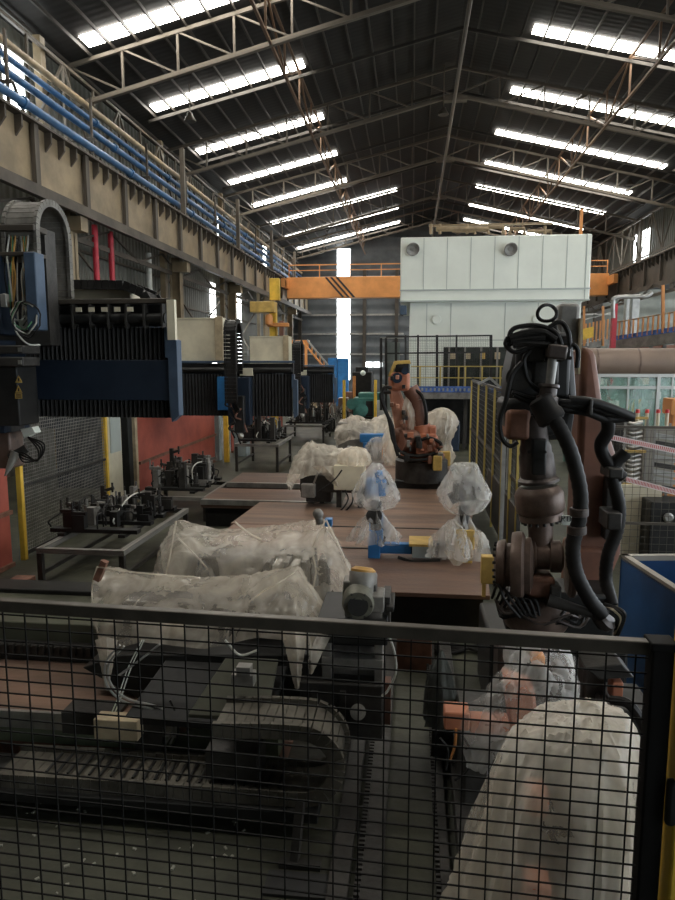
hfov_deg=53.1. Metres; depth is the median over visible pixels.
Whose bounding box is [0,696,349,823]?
carrier
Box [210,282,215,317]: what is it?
window
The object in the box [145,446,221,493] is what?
clamping jig
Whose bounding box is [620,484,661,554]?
wall
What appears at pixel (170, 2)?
ceiling beam
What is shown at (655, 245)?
wall
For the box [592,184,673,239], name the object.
ceiling beam
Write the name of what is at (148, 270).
drain pipe
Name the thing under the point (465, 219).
window
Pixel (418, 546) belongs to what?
weld positioner
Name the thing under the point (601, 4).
roof truss
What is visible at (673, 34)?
ceiling beam
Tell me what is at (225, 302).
beam
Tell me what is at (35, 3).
ceiling beam
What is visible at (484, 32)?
ceiling beam
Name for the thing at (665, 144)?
ceiling beam
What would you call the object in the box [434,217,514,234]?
ceiling beam
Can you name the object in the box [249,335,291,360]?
housing
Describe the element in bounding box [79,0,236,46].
window
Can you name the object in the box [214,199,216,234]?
beam
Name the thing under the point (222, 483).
bench
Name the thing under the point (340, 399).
crate
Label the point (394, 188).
window
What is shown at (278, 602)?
machine
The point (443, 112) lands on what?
lamp
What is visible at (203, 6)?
ceiling beam
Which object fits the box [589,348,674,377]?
air duct
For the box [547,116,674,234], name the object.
ceiling beam
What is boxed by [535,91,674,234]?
ceiling beam
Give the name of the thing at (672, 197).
ceiling beam
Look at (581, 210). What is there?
post
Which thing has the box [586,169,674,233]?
ceiling beam
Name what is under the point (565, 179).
window
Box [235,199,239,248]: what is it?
wall column
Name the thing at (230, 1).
ceiling beam
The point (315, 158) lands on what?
window
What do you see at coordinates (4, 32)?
beam
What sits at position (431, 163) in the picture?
ceiling beam
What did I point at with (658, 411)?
bottle
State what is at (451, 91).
ceiling beam
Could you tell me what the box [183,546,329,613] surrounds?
machine
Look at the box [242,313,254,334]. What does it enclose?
beam
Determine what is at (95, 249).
pipe
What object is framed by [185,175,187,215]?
beam
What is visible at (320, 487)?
machine
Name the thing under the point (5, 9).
ceiling beam
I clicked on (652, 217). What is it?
truss
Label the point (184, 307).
beam
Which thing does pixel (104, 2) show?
ceiling beam
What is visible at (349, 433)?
machine
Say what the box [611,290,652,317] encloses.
pipe
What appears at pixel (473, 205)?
window
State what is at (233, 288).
wall column
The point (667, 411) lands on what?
bottle
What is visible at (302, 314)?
trim
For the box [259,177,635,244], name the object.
roof truss
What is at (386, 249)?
wall
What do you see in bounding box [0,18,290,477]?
wall
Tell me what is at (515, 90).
window
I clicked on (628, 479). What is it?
barrier tape
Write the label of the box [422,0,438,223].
ceiling beam
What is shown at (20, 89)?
window
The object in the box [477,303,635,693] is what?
robot
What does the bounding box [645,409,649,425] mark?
bottle
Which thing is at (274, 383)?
cover
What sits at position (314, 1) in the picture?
ceiling beam
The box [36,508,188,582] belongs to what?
bench
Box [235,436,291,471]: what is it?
bench
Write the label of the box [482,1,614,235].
ceiling beam
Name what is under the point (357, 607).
fan grille
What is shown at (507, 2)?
ceiling beam
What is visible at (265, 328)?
wall column
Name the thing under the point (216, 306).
beam
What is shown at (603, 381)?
shelf
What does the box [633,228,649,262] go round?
window
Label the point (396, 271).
wall column
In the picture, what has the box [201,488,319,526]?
bed
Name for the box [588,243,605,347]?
wall column
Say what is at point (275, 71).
window
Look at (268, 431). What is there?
clamping jig
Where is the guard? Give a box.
[15,417,109,559]
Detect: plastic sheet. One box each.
[93,559,326,688]
[161,520,349,599]
[286,441,370,489]
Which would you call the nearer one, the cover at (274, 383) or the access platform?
the cover at (274, 383)
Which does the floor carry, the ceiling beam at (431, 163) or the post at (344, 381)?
the post at (344, 381)
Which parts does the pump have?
motor, panel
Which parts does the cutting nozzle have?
arm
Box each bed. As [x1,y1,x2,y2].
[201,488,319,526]
[226,473,327,502]
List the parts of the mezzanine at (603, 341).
tall post, rail post, rail post, tall post, rail post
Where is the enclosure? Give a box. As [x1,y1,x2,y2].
[399,234,591,408]
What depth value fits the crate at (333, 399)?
30.25 m
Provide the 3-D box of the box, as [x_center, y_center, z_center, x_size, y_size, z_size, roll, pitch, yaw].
[-4.182,1.758,8.976,0.260,0.140,0.200,1,8,6]
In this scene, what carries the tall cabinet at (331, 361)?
on the floor
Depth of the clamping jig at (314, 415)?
25.07 m
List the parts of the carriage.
apron plate, motor plate, motor frame, frame, motor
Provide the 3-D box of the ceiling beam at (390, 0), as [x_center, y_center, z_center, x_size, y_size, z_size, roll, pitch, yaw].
[1.948,-13.719,23.327,0.050,0.100,66.000,1,8,6]
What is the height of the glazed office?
2.646 m
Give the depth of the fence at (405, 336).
22.71 m
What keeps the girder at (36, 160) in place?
attached to the wall column at (77, 224)
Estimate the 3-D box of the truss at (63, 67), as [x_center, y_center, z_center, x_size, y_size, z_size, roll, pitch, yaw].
[-5.877,-11.101,32.157,0.080,2.380,49.054,1,8,6]
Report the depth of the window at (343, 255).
57.23 m
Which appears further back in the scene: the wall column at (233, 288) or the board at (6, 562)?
the wall column at (233, 288)
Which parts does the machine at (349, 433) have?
frame, orange leg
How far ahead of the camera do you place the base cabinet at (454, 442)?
18.48 m
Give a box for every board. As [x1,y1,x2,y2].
[0,469,15,573]
[137,415,216,490]
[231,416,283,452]
[425,399,500,443]
[583,327,592,345]
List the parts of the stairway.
leg, handrail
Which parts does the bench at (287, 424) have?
rail, leg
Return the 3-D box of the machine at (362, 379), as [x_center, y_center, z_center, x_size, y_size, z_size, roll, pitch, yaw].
[1.345,-3.158,36.374,1.056,2.606,1.200,1,8,6]
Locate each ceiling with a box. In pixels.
[0,0,674,257]
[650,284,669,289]
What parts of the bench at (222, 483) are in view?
rail, leg, rail, rail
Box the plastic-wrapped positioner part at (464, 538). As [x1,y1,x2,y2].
[442,526,474,565]
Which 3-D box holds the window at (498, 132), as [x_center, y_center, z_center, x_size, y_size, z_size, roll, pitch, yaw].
[11.245,-13.970,31.393,7.680,1.827,0.620,1,8,6]
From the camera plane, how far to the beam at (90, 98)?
18.81 m
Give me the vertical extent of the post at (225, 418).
1.600 m
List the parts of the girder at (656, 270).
crane rail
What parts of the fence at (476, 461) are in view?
post, dark post, post, post, rail, post, dark post, rail, post, kick plate, post, dark post, post, dark post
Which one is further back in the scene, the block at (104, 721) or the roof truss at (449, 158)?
the roof truss at (449, 158)
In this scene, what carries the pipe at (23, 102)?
attached to the beam at (4, 32)
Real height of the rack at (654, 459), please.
1.986 m
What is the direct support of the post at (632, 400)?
on the floor
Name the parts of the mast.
arm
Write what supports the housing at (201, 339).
on the cover at (274, 383)
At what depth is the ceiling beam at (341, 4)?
25.33 m
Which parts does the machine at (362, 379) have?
orange arm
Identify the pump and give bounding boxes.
[346,392,379,443]
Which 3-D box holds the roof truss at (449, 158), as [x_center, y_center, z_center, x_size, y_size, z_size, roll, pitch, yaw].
[5.425,-13.582,33.514,22.960,3.937,0.320,1,8,6]
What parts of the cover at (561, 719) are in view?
covered motor, covered plate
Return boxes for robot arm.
[439,645,571,780]
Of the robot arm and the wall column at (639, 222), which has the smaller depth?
the robot arm
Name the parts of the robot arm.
arm, frame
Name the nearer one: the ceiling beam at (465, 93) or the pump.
the pump
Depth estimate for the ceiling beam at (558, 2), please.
24.92 m
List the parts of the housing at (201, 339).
lid, corner post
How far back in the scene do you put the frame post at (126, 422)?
13.81 m
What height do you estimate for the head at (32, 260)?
2.300 m
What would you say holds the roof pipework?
on the enclosure
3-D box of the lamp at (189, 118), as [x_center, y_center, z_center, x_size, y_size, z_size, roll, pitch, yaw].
[-4.891,-11.481,22.358,0.400,1.164,0.390,1,8,6]
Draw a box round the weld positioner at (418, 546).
[366,508,451,561]
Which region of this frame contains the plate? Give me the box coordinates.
[396,639,431,669]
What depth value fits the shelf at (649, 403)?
19.26 m
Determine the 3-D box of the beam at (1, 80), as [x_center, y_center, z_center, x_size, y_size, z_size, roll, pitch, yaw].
[-7.846,-8.157,15.010,1.300,0.080,0.060,1,8,6]
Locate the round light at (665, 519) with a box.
[663,513,673,522]
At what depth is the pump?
24.05 m
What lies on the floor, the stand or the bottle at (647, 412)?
the stand
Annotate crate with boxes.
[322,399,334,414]
[338,397,348,412]
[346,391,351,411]
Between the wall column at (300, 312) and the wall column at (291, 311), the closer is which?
the wall column at (291, 311)
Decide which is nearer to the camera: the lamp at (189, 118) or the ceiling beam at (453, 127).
the lamp at (189, 118)
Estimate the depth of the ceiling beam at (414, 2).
29.85 m
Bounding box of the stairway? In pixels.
[292,339,328,364]
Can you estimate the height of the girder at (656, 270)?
2.330 m
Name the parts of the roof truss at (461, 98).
ridge plate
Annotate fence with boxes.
[0,597,674,899]
[386,335,491,386]
[468,378,520,542]
[612,425,674,563]
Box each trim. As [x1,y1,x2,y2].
[293,333,403,334]
[294,314,399,315]
[302,353,402,354]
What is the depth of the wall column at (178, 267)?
26.14 m
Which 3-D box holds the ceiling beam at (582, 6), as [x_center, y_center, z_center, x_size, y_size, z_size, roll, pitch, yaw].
[7.514,-13.383,22.752,0.050,0.100,66.000,1,8,6]
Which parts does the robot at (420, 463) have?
arm, motor, shoulder motor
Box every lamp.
[184,84,195,123]
[432,175,437,194]
[438,64,448,116]
[626,179,633,185]
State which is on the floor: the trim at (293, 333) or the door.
the door
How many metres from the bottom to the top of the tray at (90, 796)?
0.070 m
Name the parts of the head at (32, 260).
plate, cable chain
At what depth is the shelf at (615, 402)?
19.34 m
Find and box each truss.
[0,8,299,278]
[67,0,674,110]
[166,65,674,181]
[223,134,674,219]
[249,0,365,254]
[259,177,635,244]
[280,206,598,262]
[502,0,674,235]
[590,197,674,272]
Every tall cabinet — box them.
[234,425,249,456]
[328,358,337,405]
[338,358,348,397]
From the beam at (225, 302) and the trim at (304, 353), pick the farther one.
the trim at (304, 353)
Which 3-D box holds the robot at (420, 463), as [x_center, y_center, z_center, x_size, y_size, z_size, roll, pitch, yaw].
[1.558,-0.389,13.509,1.322,2.793,1.414,1,8,10]
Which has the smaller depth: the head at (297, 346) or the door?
the door
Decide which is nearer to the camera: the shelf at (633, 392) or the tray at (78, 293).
the tray at (78, 293)
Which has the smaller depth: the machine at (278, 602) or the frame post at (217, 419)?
the machine at (278, 602)
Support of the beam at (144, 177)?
attached to the beam at (146, 148)
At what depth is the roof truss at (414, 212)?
49.24 m
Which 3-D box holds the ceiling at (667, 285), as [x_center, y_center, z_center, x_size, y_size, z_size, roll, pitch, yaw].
[21.430,-8.639,21.835,10.400,0.150,66.000,1,8,6]
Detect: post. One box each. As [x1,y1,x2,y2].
[120,417,133,493]
[132,417,139,502]
[214,416,221,460]
[223,416,229,461]
[343,380,345,420]
[374,380,376,443]
[478,377,508,539]
[579,209,582,233]
[631,399,634,411]
[658,635,674,899]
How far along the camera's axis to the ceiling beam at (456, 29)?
23.03 m
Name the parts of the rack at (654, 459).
post, shelf rail, panel, panel, panel, panel, panel, panel, panel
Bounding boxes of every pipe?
[0,33,302,273]
[0,48,301,276]
[0,60,296,276]
[0,82,288,277]
[91,225,99,279]
[108,231,114,279]
[145,253,152,289]
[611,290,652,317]
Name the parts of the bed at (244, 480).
deck plate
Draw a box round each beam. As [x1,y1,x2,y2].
[0,2,292,256]
[0,79,12,83]
[0,223,286,318]
[2,27,10,102]
[29,0,301,255]
[65,0,311,253]
[68,138,95,141]
[78,250,101,279]
[89,97,93,155]
[100,0,320,253]
[127,176,150,179]
[134,0,329,251]
[145,143,148,190]
[148,26,461,122]
[167,0,336,246]
[169,280,192,317]
[184,307,286,331]
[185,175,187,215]
[196,90,452,165]
[198,0,344,244]
[208,301,219,317]
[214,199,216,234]
[223,125,446,189]
[225,302,249,350]
[228,0,354,244]
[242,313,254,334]
[251,161,435,213]
[257,0,359,235]
[281,200,435,241]
[286,0,370,237]
[296,217,433,253]
[313,0,379,238]
[339,0,387,235]
[365,0,396,233]
[390,0,404,227]
[413,2,415,229]
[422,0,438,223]
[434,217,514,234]
[436,200,598,235]
[440,0,484,220]
[446,162,644,204]
[447,125,674,174]
[449,0,508,222]
[452,89,674,137]
[458,0,534,223]
[462,26,674,71]
[468,0,559,223]
[473,5,584,233]
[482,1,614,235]
[491,0,643,235]
[514,32,674,233]
[526,64,674,232]
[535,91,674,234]
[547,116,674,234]
[561,137,674,233]
[573,153,674,233]
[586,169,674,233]
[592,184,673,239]
[592,195,674,247]
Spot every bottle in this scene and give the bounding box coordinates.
[635,409,639,421]
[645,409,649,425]
[655,409,660,425]
[664,409,669,425]
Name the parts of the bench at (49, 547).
leg, rail, rail, rail, leg, rail, rail, rail, leg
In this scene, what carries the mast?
on the floor
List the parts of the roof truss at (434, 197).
ridge plate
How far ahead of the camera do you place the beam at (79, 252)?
20.48 m
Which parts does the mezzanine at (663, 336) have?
rail post, rail post, rail post, rail post, rail post, handrail, rail post, rail post, rail post, tall post, rail post, rail post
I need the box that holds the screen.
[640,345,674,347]
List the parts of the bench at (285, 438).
leg, rail, leg, rail, leg, rail, rail, leg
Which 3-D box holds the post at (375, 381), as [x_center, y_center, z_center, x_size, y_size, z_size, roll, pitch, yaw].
[1.331,-1.308,23.783,0.100,2.302,0.100,1,8,6]
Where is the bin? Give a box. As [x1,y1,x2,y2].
[618,554,674,692]
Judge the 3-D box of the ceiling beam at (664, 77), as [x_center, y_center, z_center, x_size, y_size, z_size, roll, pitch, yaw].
[10.993,-12.520,22.480,0.050,0.100,66.000,1,8,6]
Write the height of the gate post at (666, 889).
2.280 m
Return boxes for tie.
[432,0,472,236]
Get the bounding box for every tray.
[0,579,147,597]
[0,752,320,823]
[63,289,139,298]
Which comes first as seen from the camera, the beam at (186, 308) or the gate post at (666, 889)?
the gate post at (666, 889)
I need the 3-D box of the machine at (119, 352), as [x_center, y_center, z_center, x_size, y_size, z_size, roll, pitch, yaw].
[-4.578,-0.146,8.202,6.114,4.120,1.807,1,8,6]
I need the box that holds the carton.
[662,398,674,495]
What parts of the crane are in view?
handrail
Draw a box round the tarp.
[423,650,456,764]
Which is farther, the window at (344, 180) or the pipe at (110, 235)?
the window at (344, 180)
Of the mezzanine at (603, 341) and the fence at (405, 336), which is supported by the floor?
the mezzanine at (603, 341)
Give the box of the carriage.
[61,566,396,750]
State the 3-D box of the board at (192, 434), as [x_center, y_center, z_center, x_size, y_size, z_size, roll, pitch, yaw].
[-3.946,-0.246,17.230,0.100,1.930,5.650,1,8,6]
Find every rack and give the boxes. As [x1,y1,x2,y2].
[611,417,648,483]
[636,423,674,495]
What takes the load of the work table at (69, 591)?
on the floor
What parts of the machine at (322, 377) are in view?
plate, plate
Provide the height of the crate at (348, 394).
1.204 m
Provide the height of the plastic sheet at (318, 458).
0.899 m
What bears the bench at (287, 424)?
on the floor
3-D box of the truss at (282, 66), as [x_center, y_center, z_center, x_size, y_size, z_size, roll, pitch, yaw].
[-0.410,-13.424,31.233,0.080,1.230,49.042,1,8,6]
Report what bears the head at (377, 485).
on the weld positioner at (418, 546)
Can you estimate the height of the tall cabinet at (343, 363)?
3.116 m
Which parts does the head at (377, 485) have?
motor, motor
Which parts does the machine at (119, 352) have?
plate, cable chain, post, plate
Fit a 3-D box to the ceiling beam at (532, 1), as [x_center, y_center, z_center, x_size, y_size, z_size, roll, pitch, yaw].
[6.123,-13.728,22.861,0.050,0.100,66.000,1,8,6]
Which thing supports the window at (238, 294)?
in the wall at (194, 299)
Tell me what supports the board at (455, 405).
on the floor
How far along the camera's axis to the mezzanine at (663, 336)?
18.61 m
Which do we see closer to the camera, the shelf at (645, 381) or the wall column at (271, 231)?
the shelf at (645, 381)
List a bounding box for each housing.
[177,317,229,360]
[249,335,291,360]
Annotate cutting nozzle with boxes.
[0,425,45,475]
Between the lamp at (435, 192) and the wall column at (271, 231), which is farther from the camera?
the wall column at (271, 231)
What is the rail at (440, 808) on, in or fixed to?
on the floor
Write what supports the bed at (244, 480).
on the floor
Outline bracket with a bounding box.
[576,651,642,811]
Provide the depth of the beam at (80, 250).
24.97 m
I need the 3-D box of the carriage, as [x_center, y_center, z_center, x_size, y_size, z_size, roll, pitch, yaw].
[-0.722,1.504,5.128,2.363,1.462,1.150,1,8,6]
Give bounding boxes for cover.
[39,361,298,488]
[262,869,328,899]
[441,697,639,899]
[454,689,605,825]
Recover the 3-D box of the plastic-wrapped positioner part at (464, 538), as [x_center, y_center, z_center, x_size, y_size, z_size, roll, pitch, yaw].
[1.494,1.222,8.401,0.398,0.494,0.340,1,8,6]
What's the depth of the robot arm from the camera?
4.17 m
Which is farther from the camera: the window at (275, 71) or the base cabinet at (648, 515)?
the window at (275, 71)
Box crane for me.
[281,260,617,298]
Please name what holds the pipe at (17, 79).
attached to the beam at (4, 32)
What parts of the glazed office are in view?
glass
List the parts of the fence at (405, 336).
post, post, rail, rail, post, post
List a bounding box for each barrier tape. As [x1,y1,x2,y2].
[612,435,674,453]
[626,477,674,494]
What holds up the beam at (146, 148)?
on the girder at (36, 160)
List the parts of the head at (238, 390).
cable chain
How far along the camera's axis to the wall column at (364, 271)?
56.99 m
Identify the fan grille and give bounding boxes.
[348,598,367,616]
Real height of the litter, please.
0.010 m
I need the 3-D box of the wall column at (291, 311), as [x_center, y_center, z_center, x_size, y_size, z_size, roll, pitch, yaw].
[-3.592,-9.363,50.510,1.100,11.200,0.400,1,8,6]
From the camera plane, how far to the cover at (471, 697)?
4.36 m
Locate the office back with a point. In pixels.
(619, 396)
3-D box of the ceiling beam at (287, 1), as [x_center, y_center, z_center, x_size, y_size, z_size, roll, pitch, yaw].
[-0.835,-13.110,23.718,0.050,0.100,66.000,1,8,6]
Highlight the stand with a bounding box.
[278,801,320,871]
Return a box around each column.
[32,34,87,468]
[156,140,189,317]
[179,148,186,214]
[218,193,242,344]
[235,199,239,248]
[255,225,274,335]
[270,230,272,269]
[281,247,296,339]
[293,251,295,276]
[298,271,301,364]
[362,270,365,366]
[395,268,398,341]
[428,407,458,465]
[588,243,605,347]
[607,304,617,401]
[621,220,643,309]
[622,299,629,334]
[629,299,639,333]
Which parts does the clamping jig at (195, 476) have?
frame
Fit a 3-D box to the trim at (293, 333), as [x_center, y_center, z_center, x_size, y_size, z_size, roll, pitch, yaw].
[0.839,-9.845,57.381,9.500,0.140,0.120,1,8,6]
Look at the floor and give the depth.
4.45 m
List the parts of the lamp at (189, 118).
lamp shade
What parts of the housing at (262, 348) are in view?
lid, corner post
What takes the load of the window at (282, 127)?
attached to the ceiling at (451, 13)
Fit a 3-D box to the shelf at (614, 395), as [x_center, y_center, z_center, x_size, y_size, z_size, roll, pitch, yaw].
[7.935,-1.593,19.457,0.122,0.212,0.300,1,8,6]
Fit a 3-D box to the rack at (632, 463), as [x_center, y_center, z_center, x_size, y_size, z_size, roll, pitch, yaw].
[4.644,0.492,10.933,0.358,2.133,0.868,1,8,6]
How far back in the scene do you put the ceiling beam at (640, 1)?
24.46 m
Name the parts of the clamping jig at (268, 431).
frame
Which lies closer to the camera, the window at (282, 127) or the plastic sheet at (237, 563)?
the plastic sheet at (237, 563)
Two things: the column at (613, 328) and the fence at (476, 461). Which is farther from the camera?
the column at (613, 328)
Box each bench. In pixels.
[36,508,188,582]
[134,481,228,520]
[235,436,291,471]
[284,422,330,442]
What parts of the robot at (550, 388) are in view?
motor, cylinder rod, label plate, shoulder plate, carriage post, link arm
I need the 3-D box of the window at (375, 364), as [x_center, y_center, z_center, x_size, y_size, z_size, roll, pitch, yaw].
[3.430,-7.268,57.492,0.760,0.400,0.050,1,8,6]
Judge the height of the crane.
2.200 m
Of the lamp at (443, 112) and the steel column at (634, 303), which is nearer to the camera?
the steel column at (634, 303)
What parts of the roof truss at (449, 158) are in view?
ridge plate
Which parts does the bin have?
panel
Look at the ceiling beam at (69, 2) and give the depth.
22.10 m
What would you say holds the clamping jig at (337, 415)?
on the floor
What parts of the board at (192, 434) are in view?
rail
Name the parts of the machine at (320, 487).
motor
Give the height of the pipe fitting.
0.159 m
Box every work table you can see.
[0,579,309,757]
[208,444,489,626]
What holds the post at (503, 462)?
on the floor
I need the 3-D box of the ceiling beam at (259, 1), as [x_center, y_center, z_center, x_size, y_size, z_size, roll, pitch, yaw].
[-1.531,-12.958,23.816,0.050,0.100,66.000,1,8,6]
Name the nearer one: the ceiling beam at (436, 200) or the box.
the box
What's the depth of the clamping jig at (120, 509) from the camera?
10.15 m
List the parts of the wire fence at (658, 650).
rail, post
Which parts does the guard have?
post, frame, post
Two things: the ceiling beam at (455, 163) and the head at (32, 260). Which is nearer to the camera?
the head at (32, 260)
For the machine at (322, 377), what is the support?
on the floor
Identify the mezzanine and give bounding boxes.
[582,306,610,347]
[616,285,674,347]
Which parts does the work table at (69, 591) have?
deck plate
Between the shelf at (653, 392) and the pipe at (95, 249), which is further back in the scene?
the pipe at (95, 249)
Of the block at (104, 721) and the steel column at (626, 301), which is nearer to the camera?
the block at (104, 721)
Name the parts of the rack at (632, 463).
post, shelf rail, post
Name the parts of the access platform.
rail post, rail post, floor plate, handrail, handrail, rail post, leg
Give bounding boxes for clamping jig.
[48,481,176,537]
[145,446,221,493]
[238,416,286,442]
[286,402,334,424]
[324,403,351,432]
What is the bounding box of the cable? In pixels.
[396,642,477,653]
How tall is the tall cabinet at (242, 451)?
1.900 m
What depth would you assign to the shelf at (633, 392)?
19.25 m
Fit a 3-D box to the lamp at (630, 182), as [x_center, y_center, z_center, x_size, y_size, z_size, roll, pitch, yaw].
[14.758,-13.527,34.106,0.400,0.290,0.390,1,8,6]
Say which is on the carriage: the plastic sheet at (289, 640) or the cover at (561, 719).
the plastic sheet at (289, 640)
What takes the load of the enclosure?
on the floor
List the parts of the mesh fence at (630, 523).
rail, rail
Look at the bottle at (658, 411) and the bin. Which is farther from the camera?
the bottle at (658, 411)
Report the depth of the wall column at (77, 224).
17.63 m
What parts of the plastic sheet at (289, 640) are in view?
tie bracket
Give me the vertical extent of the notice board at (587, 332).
0.668 m
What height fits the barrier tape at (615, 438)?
0.303 m
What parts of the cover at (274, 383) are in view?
plate, plate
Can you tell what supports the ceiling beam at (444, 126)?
attached to the ceiling at (451, 13)
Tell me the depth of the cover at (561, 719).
3.06 m
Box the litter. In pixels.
[0,803,248,899]
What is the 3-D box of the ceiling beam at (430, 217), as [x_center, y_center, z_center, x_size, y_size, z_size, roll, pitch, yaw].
[2.018,-16.725,52.759,10.873,2.636,0.070,1,8,6]
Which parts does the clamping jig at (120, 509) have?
frame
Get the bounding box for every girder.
[0,97,311,320]
[581,246,674,315]
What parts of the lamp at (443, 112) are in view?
lamp shade, stem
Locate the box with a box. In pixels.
[11,575,35,579]
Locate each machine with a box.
[25,280,182,421]
[116,589,299,639]
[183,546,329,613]
[294,365,336,403]
[300,448,365,509]
[334,412,399,465]
[352,367,372,414]
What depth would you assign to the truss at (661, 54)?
24.44 m
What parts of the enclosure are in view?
window post, window post, window post, trim, window post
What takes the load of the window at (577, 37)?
attached to the ceiling at (451, 13)
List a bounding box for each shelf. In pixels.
[600,379,606,384]
[608,400,618,404]
[610,391,616,398]
[630,389,637,398]
[638,378,648,384]
[644,401,651,412]
[652,391,660,398]
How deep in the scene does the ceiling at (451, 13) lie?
25.44 m
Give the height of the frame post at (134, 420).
2.400 m
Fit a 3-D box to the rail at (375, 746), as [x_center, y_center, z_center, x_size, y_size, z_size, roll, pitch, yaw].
[0.227,2.321,5.004,0.310,0.075,4.500,1,8,6]
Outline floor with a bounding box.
[0,395,634,899]
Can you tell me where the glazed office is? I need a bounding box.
[598,374,674,425]
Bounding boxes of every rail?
[325,638,395,899]
[426,641,478,899]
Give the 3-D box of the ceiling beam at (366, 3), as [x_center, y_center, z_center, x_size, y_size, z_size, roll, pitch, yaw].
[1.252,-13.567,23.425,0.050,0.100,66.000,1,8,6]
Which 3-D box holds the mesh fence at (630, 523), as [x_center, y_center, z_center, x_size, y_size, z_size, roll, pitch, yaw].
[5.102,0.750,9.269,3.158,2.153,0.062,1,8,6]
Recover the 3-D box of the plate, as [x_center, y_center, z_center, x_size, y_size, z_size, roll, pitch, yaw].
[0.761,2.079,6.739,0.341,0.531,0.300,1,8,6]
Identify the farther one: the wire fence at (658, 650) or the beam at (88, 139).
the beam at (88, 139)
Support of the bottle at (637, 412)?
on the rack at (632, 463)
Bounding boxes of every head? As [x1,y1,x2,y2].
[0,199,74,432]
[223,318,252,443]
[292,340,309,420]
[353,463,394,545]
[447,462,491,557]
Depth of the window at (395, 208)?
47.48 m
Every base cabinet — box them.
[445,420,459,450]
[639,496,674,553]
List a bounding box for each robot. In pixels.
[379,360,447,488]
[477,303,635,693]
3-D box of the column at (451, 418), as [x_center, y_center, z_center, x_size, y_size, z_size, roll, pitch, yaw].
[2.398,-0.253,15.438,0.768,1.441,0.652,1,8,6]
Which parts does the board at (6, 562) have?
rail, kick rail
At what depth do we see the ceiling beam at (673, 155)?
34.22 m
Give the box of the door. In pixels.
[107,417,123,495]
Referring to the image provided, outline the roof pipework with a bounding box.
[429,222,552,234]
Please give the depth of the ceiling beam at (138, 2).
22.78 m
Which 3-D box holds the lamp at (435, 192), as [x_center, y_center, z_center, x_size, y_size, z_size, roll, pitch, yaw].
[5.929,-16.023,40.846,0.400,1.112,0.390,1,8,6]
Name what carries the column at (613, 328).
on the floor
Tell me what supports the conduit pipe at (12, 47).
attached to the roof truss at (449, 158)
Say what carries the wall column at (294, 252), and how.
on the girder at (36, 160)
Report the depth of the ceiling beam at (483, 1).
26.53 m
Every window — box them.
[1,44,25,110]
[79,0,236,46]
[150,59,304,111]
[196,113,323,154]
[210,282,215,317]
[228,151,336,184]
[237,293,241,344]
[254,178,346,206]
[272,188,395,223]
[287,208,397,235]
[298,221,399,248]
[337,249,349,379]
[366,362,371,366]
[373,362,379,366]
[464,218,538,234]
[469,204,578,228]
[476,185,603,214]
[484,161,631,194]
[495,129,666,168]
[510,86,674,126]
[532,24,674,61]
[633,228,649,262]
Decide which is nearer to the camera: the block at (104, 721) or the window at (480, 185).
the block at (104, 721)
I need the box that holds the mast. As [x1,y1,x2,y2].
[250,278,288,424]
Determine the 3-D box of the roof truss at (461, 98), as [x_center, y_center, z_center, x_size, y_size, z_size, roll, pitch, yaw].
[4.558,-12.544,25.731,22.960,3.937,0.320,1,8,6]
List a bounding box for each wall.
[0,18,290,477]
[293,224,674,394]
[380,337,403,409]
[590,201,674,273]
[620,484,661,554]
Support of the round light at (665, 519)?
attached to the base cabinet at (648, 515)
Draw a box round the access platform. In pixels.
[411,366,515,448]
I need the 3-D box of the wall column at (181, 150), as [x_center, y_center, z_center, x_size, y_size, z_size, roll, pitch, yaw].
[-5.874,-10.167,25.688,0.160,2.440,0.160,1,8,6]
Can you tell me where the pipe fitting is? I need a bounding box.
[313,509,332,526]
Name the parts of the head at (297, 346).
cable chain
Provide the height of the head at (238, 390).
2.705 m
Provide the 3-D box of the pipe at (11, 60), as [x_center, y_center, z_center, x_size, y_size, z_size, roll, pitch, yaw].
[-5.892,-11.028,30.649,0.230,0.219,52.000,1,8,6]
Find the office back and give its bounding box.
[563,378,674,461]
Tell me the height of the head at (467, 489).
1.200 m
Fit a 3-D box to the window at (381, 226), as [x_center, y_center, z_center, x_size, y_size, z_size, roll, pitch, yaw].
[0.832,-16.675,52.492,7.950,1.890,0.620,1,8,6]
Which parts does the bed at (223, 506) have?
deck plate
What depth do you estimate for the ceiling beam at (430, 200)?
46.98 m
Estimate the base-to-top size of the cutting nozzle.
0.602 m
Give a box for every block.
[93,711,143,740]
[480,554,493,596]
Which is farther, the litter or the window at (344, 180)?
the window at (344, 180)
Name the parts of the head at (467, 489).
motor, motor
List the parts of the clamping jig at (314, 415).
frame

